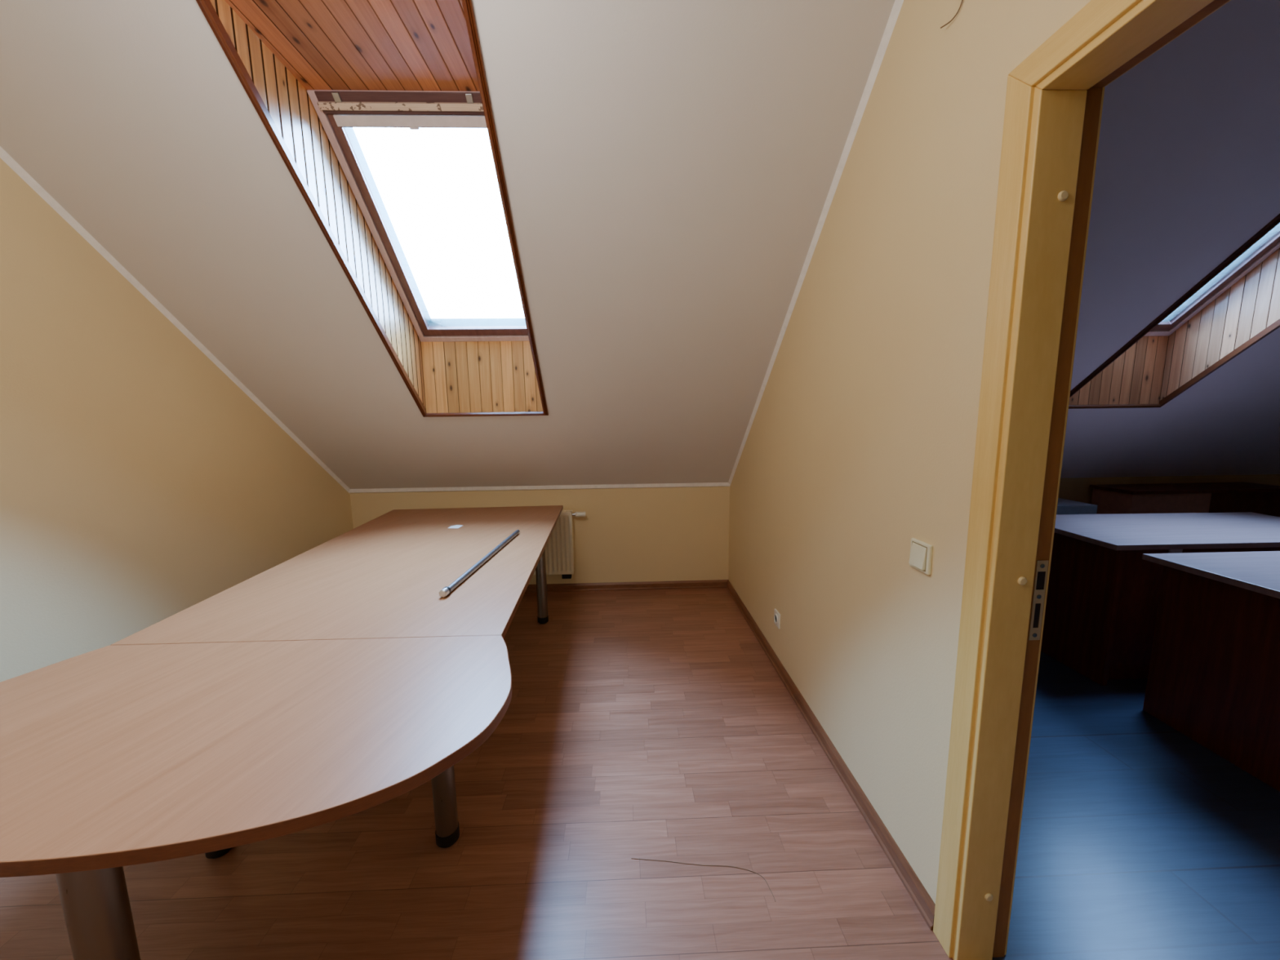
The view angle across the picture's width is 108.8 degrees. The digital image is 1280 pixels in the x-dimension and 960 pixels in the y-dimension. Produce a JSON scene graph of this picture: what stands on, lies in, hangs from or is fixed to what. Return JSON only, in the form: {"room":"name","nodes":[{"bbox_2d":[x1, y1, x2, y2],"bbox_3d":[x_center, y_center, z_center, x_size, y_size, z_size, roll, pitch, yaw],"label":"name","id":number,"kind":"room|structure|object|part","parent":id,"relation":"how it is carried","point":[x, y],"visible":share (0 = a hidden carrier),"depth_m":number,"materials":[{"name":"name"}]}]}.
{"room":"attic office","nodes":[
{"label":"attic office","id":0,"kind":"room"},
{"bbox_2d":[0,158,353,682],"bbox_3d":[-2.170,-0.060,0.802,0.100,2.680,5.449,-1,8,-2],"label":"wall","id":1,"kind":"structure","parent":0,"point":[140,484],"depth_m":1.86,"materials":[{"name":"beige paint"}]},
{"bbox_2d":[0,146,350,493],"bbox_3d":[-2.167,-0.667,2.246,0.017,1.867,2.225,-1,8,-2],"label":"trim","id":2,"kind":"structure","parent":1,"relation":"attached to","point":[4,155],"depth_m":1.99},
{"bbox_2d":[0,0,1279,488],"bbox_3d":[1.967,-0.737,2.433,8.392,1.997,2.400,-1,8,-2],"label":"ceiling","id":3,"kind":"structure","parent":0,"point":[669,166],"depth_m":1.78,"materials":[{"name":"white paint"}]},
{"bbox_2d":[195,0,548,417],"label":"window","id":4,"kind":"structure","parent":3,"relation":"attached to","point":[313,72],"depth_m":1.72,"materials":[{"name":"brown wood"}]},
{"bbox_3d":[-1.246,-0.890,1.953,0.026,1.232,1.485,-1,8,-4],"label":"edge moulding","id":5,"kind":"part","parent":4,"relation":"part of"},
{"bbox_3d":[-1.244,-0.891,1.965,0.014,1.198,1.435,-1,8,-4],"label":"lining panel","id":6,"kind":"part","parent":4,"relation":"part of","materials":[{"name":"brown wood"}]},
{"bbox_3d":[-0.859,-1.419,1.469,0.746,0.014,0.570,-1,8,-2],"label":"lining panel","id":7,"kind":"part","parent":4,"relation":"part of","materials":[{"name":"brown wood"}]},
{"bbox_2d":[314,90,484,115],"bbox_3d":[-0.879,-1.438,1.738,0.650,0.084,0.086,-1,8,-2],"label":"vent","id":8,"kind":"object","parent":4,"relation":"attached to","point":[326,102],"depth_m":1.72,"materials":[{"name":"brown wood"}]},
{"bbox_3d":[-0.907,-1.152,2.213,0.739,0.797,0.946,-1,8,-2],"label":"frame","id":9,"kind":"part","parent":4,"relation":"part of","materials":[{"name":"brown wood"}]},
{"bbox_3d":[-0.907,-1.134,2.221,0.671,0.700,0.838,-1,8,-2],"label":"sash","id":10,"kind":"part","parent":4,"relation":"part of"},
{"bbox_3d":[-0.907,-1.133,2.220,0.609,0.635,0.766,-1,8,-2],"label":"pane","id":11,"kind":"part","parent":4,"relation":"part of","materials":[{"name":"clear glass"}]},
{"bbox_3d":[-0.933,-0.625,2.733,0.725,0.445,0.014,-1,8,-2],"label":"lining panel","id":12,"kind":"part","parent":4,"relation":"part of","materials":[{"name":"brown wood"}]},
{"bbox_3d":[-0.931,-0.401,2.764,0.749,0.033,0.031,-1,8,-2],"label":"edge moulding","id":13,"kind":"part","parent":4,"relation":"part of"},
{"bbox_3d":[-0.522,-0.902,1.974,0.025,1.232,1.485,-1,8,-4],"label":"edge moulding","id":14,"kind":"part","parent":4,"relation":"part of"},
{"bbox_2d":[1068,213,1279,408],"bbox_3d":[2.953,-1.067,2.169,0.983,1.416,1.684,-1,8,-2],"label":"window","id":15,"kind":"structure","parent":3,"relation":"attached to","point":[1236,305],"depth_m":2.63,"materials":[{"name":"brown wood"}]},
{"bbox_3d":[2.941,-0.468,2.884,0.707,0.033,0.031,-1,8,-2],"label":"edge moulding","id":16,"kind":"part","parent":15,"relation":"part of","materials":[{"name":"brown wood"}]},
{"bbox_3d":[2.938,-0.692,2.853,0.683,0.445,0.014,-1,8,-2],"label":"lining panel","id":17,"kind":"part","parent":15,"relation":"part of","materials":[{"name":"brown wood"}]},
{"bbox_3d":[2.945,-1.218,2.332,0.659,0.797,0.946,-1,8,-2],"label":"frame","id":18,"kind":"part","parent":15,"relation":"part of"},
{"bbox_3d":[2.945,-1.201,2.341,0.595,0.700,0.838,-1,8,-2],"label":"sash","id":19,"kind":"part","parent":15,"relation":"part of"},
{"bbox_3d":[3.298,-0.969,2.093,0.025,1.232,1.484,-1,8,-2],"label":"edge moulding","id":20,"kind":"part","parent":15,"relation":"part of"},
{"bbox_3d":[2.945,-1.200,2.340,0.535,0.635,0.766,-1,8,-2],"label":"pane","id":21,"kind":"part","parent":15,"relation":"part of","materials":[{"name":"white"}]},
{"bbox_3d":[3.295,-0.970,2.106,0.014,1.198,1.433,-1,8,-2],"label":"lining panel","id":22,"kind":"part","parent":15,"relation":"part of","materials":[{"name":"brown wood"}]},
{"bbox_2d":[0,587,1279,959],"bbox_3d":[2.032,1.253,1.134,8.512,0.120,5.469,-1,8,-2],"label":"floor","id":23,"kind":"structure","parent":0,"point":[647,724],"depth_m":1.45,"materials":[{"name":"brown laminate"}]},
{"bbox_2d":[0,635,511,959],"bbox_3d":[-0.943,0.872,1.046,1.298,0.735,0.671,-1,8,-2],"label":"table","id":24,"kind":"object","parent":23,"relation":"on","point":[113,757],"visible":1,"depth_m":0.90,"materials":[{"name":"brown wood"}]},
{"bbox_3d":[-1.002,0.889,0.862,0.130,0.664,0.130,-1,8,-2],"label":"leg","id":25,"kind":"part","parent":24,"relation":"part of","materials":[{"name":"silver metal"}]},
{"bbox_2d":[110,505,563,858],"bbox_3d":[-1.068,0.692,2.356,1.270,0.735,1.995,-1,8,-2],"label":"conference table","id":26,"kind":"object","parent":23,"relation":"on","point":[383,577],"visible":0.78,"depth_m":1.72,"materials":[{"name":"brown wood"}]},
{"bbox_3d":[-0.631,0.803,1.445,0.124,0.664,0.124,-1,8,-2],"label":"leg","id":27,"kind":"part","parent":26,"relation":"part of","materials":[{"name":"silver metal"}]},
{"bbox_2d":[448,524,462,528],"bbox_3d":[-1.083,0.274,2.693,0.064,0.001,0.080,0,8,4],"label":"paper scrap","id":28,"kind":"object","parent":26,"relation":"on","point":[455,526],"visible":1,"depth_m":2.69,"materials":[{"name":"white paper"}]},
{"bbox_2d":[439,529,519,597],"bbox_3d":[-0.683,0.341,2.063,0.030,0.030,0.900,0,8,2],"label":"metal rail","id":29,"kind":"object","parent":26,"relation":"on","point":[446,590],"visible":1,"depth_m":1.89,"materials":[{"name":"grey metal"}]},
{"bbox_3d":[-0.656,0.584,3.033,0.124,0.664,0.124,-1,8,-2],"label":"leg","id":30,"kind":"part","parent":26,"relation":"part of","materials":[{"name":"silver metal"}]},
{"bbox_2d":[631,857,775,901],"bbox_3d":[0.189,1.179,1.393,0.431,0.001,0.070,2,8,18],"label":"thread","id":31,"kind":"object","parent":23,"relation":"on","point":[631,858],"visible":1,"depth_m":1.40,"materials":[{"name":"brown fabric"}]},
{"bbox_2d":[1056,497,1097,514],"bbox_3d":[3.093,0.507,3.456,0.340,0.694,0.300,-1,8,-2],"label":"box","id":32,"kind":"object","parent":23,"relation":"on","point":[1064,506],"visible":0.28,"depth_m":3.27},
{"bbox_2d":[1040,511,1279,685],"bbox_3d":[2.996,0.613,2.546,1.526,0.735,0.675,-1,8,-2],"label":"office desk","id":33,"kind":"object","parent":23,"relation":"on","point":[1103,597],"visible":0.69,"depth_m":2.33,"materials":[{"name":"laminate"}]},
{"bbox_3d":[2.307,0.638,2.524,0.025,0.709,0.570,-1,8,-2],"label":"panel","id":34,"kind":"part","parent":33,"relation":"part of","materials":[{"name":"brown wood"}]},
{"bbox_2d":[1168,549,1182,553],"bbox_3d":[2.634,0.341,2.253,0.064,0.054,0.006,-1,8,-2],"label":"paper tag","id":35,"kind":"object","parent":33,"relation":"attached to","point":[1171,551],"visible":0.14,"depth_m":2.25,"materials":[{"name":"white paper"}]},
{"bbox_3d":[2.934,0.658,2.319,1.215,0.709,0.018,-1,8,-2],"label":"modesty panel","id":36,"kind":"part","parent":33,"relation":"part of","materials":[{"name":"brown wood"}]},
{"bbox_2d":[1088,481,1279,516],"bbox_3d":[4.215,0.435,3.554,1.270,0.780,0.320,-1,8,-2],"label":"storage cabinet","id":37,"kind":"object","parent":23,"relation":"on","point":[1198,497],"visible":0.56,"depth_m":3.40,"materials":[{"name":"brown wood"}]},
{"bbox_2d":[1142,551,1279,791],"bbox_3d":[2.952,0.725,1.741,1.497,0.735,0.714,-1,8,-2],"label":"office desk","id":38,"kind":"object","parent":23,"relation":"on","point":[1214,673],"visible":1,"depth_m":1.82,"materials":[{"name":"laminate"}]},
{"bbox_2d":[350,474,1279,584],"bbox_3d":[1.947,0.416,3.707,8.292,0.835,0.100,-1,8,-2],"label":"wall","id":39,"kind":"structure","parent":0,"point":[663,534],"depth_m":3.59,"materials":[{"name":"beige paint"}]},
{"bbox_2d":[348,482,729,493],"bbox_3d":[-0.751,0.059,3.507,2.899,0.036,0.020,-1,8,-2],"label":"trim","id":40,"kind":"structure","parent":39,"relation":"attached to","point":[700,484],"depth_m":3.50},
{"bbox_2d":[533,510,586,578],"bbox_3d":[-0.961,0.502,3.514,1.102,0.528,0.112,-1,8,-2],"label":"radiator","id":41,"kind":"object","parent":39,"relation":"attached to","point":[559,548],"visible":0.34,"depth_m":3.48,"materials":[{"name":"white metal"}]},
{"bbox_3d":[-1.011,0.498,3.463,0.998,0.462,0.015,-1,8,-2],"label":"panel","id":42,"kind":"part","parent":41,"relation":"part of","materials":[{"name":"white metal"}]},
{"bbox_2d":[560,510,572,515],"bbox_3d":[-1.015,0.256,3.459,0.998,0.024,0.074,-1,8,-2],"label":"grille","id":43,"kind":"object","parent":41,"relation":"attached to","point":[564,512],"depth_m":3.44,"materials":[{"name":"white metal"}]},
{"bbox_2d":[524,579,728,592],"bbox_3d":[-0.741,0.854,3.618,2.899,0.061,0.018,-1,8,-2],"label":"baseboard","id":44,"kind":"structure","parent":39,"relation":"attached to","point":[578,587],"depth_m":3.63,"materials":[{"name":"laminate"}]},
{"bbox_2d":[728,0,1090,903],"bbox_3d":[0.834,-0.112,0.896,0.113,2.680,5.449,-1,8,-2],"label":"wall","id":45,"kind":"structure","parent":0,"point":[860,445],"depth_m":1.38,"materials":[{"name":"beige paint"}]},
{"bbox_2d":[773,608,780,629],"bbox_3d":[0.737,0.748,2.469,0.016,0.082,0.082,-1,8,-2],"label":"wall socket","id":46,"kind":"object","parent":45,"relation":"attached to","point":[776,615],"visible":1,"depth_m":2.45,"materials":[{"name":"white plastic"}]},
{"bbox_2d":[728,0,903,485],"bbox_3d":[0.714,-0.717,2.336,0.017,1.867,2.225,-1,8,-2],"label":"trim","id":47,"kind":"structure","parent":45,"relation":"attached to","point":[897,5],"depth_m":1.72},
{"bbox_2d":[726,579,935,930],"bbox_3d":[0.740,0.997,2.443,0.018,0.061,2.482,-1,8,-2],"label":"baseboard","id":48,"kind":"structure","parent":45,"relation":"attached to","point":[913,886],"depth_m":1.63,"materials":[{"name":"laminate"}]},
{"bbox_2d":[908,537,933,574],"bbox_3d":[0.764,0.208,1.253,0.019,0.082,0.082,-1,8,-2],"label":"light switch","id":49,"kind":"object","parent":45,"relation":"attached to","point":[921,552],"visible":1,"depth_m":1.24,"materials":[{"name":"beige plastic"}]},
{"bbox_2d":[940,0,963,28],"bbox_3d":[0.745,-1.283,1.070,0.007,0.367,0.063,-3,8,-14],"label":"loose wire","id":50,"kind":"object","parent":45,"relation":"hanging from","point":[962,0],"visible":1,"depth_m":1.09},
{"bbox_2d":[933,0,1231,959],"bbox_3d":[0.854,0.248,0.605,0.149,2.045,0.956,-1,8,-2],"label":"door frame","id":51,"kind":"structure","parent":45,"relation":"in","point":[1055,96],"depth_m":0.97,"materials":[{"name":"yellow wood"}]},
{"bbox_3d":[0.776,0.189,1.046,0.024,2.044,0.062,-1,8,-2],"label":"architrave","id":52,"kind":"part","parent":51,"relation":"part of","materials":[{"name":"brown wood"}]},
{"bbox_3d":[0.891,0.270,1.025,0.025,0.186,0.002,-1,8,-2],"label":"strike plate","id":53,"kind":"part","parent":51,"relation":"part of","materials":[{"name":"silver metal"}]},
{"bbox_3d":[0.903,0.187,1.050,0.020,2.044,0.062,-1,8,-2],"label":"architrave","id":54,"kind":"part","parent":51,"relation":"part of","materials":[{"name":"brown wood"}]},
{"bbox_3d":[0.778,-0.733,0.467,0.024,0.062,0.955,-1,8,-2],"label":"architrave","id":55,"kind":"part","parent":51,"relation":"part of","materials":[{"name":"brown wood"}]},
{"bbox_3d":[0.905,-0.735,0.471,0.020,0.062,0.955,-1,8,-2],"label":"architrave","id":56,"kind":"part","parent":51,"relation":"part of","materials":[{"name":"brown wood"}]}
]}

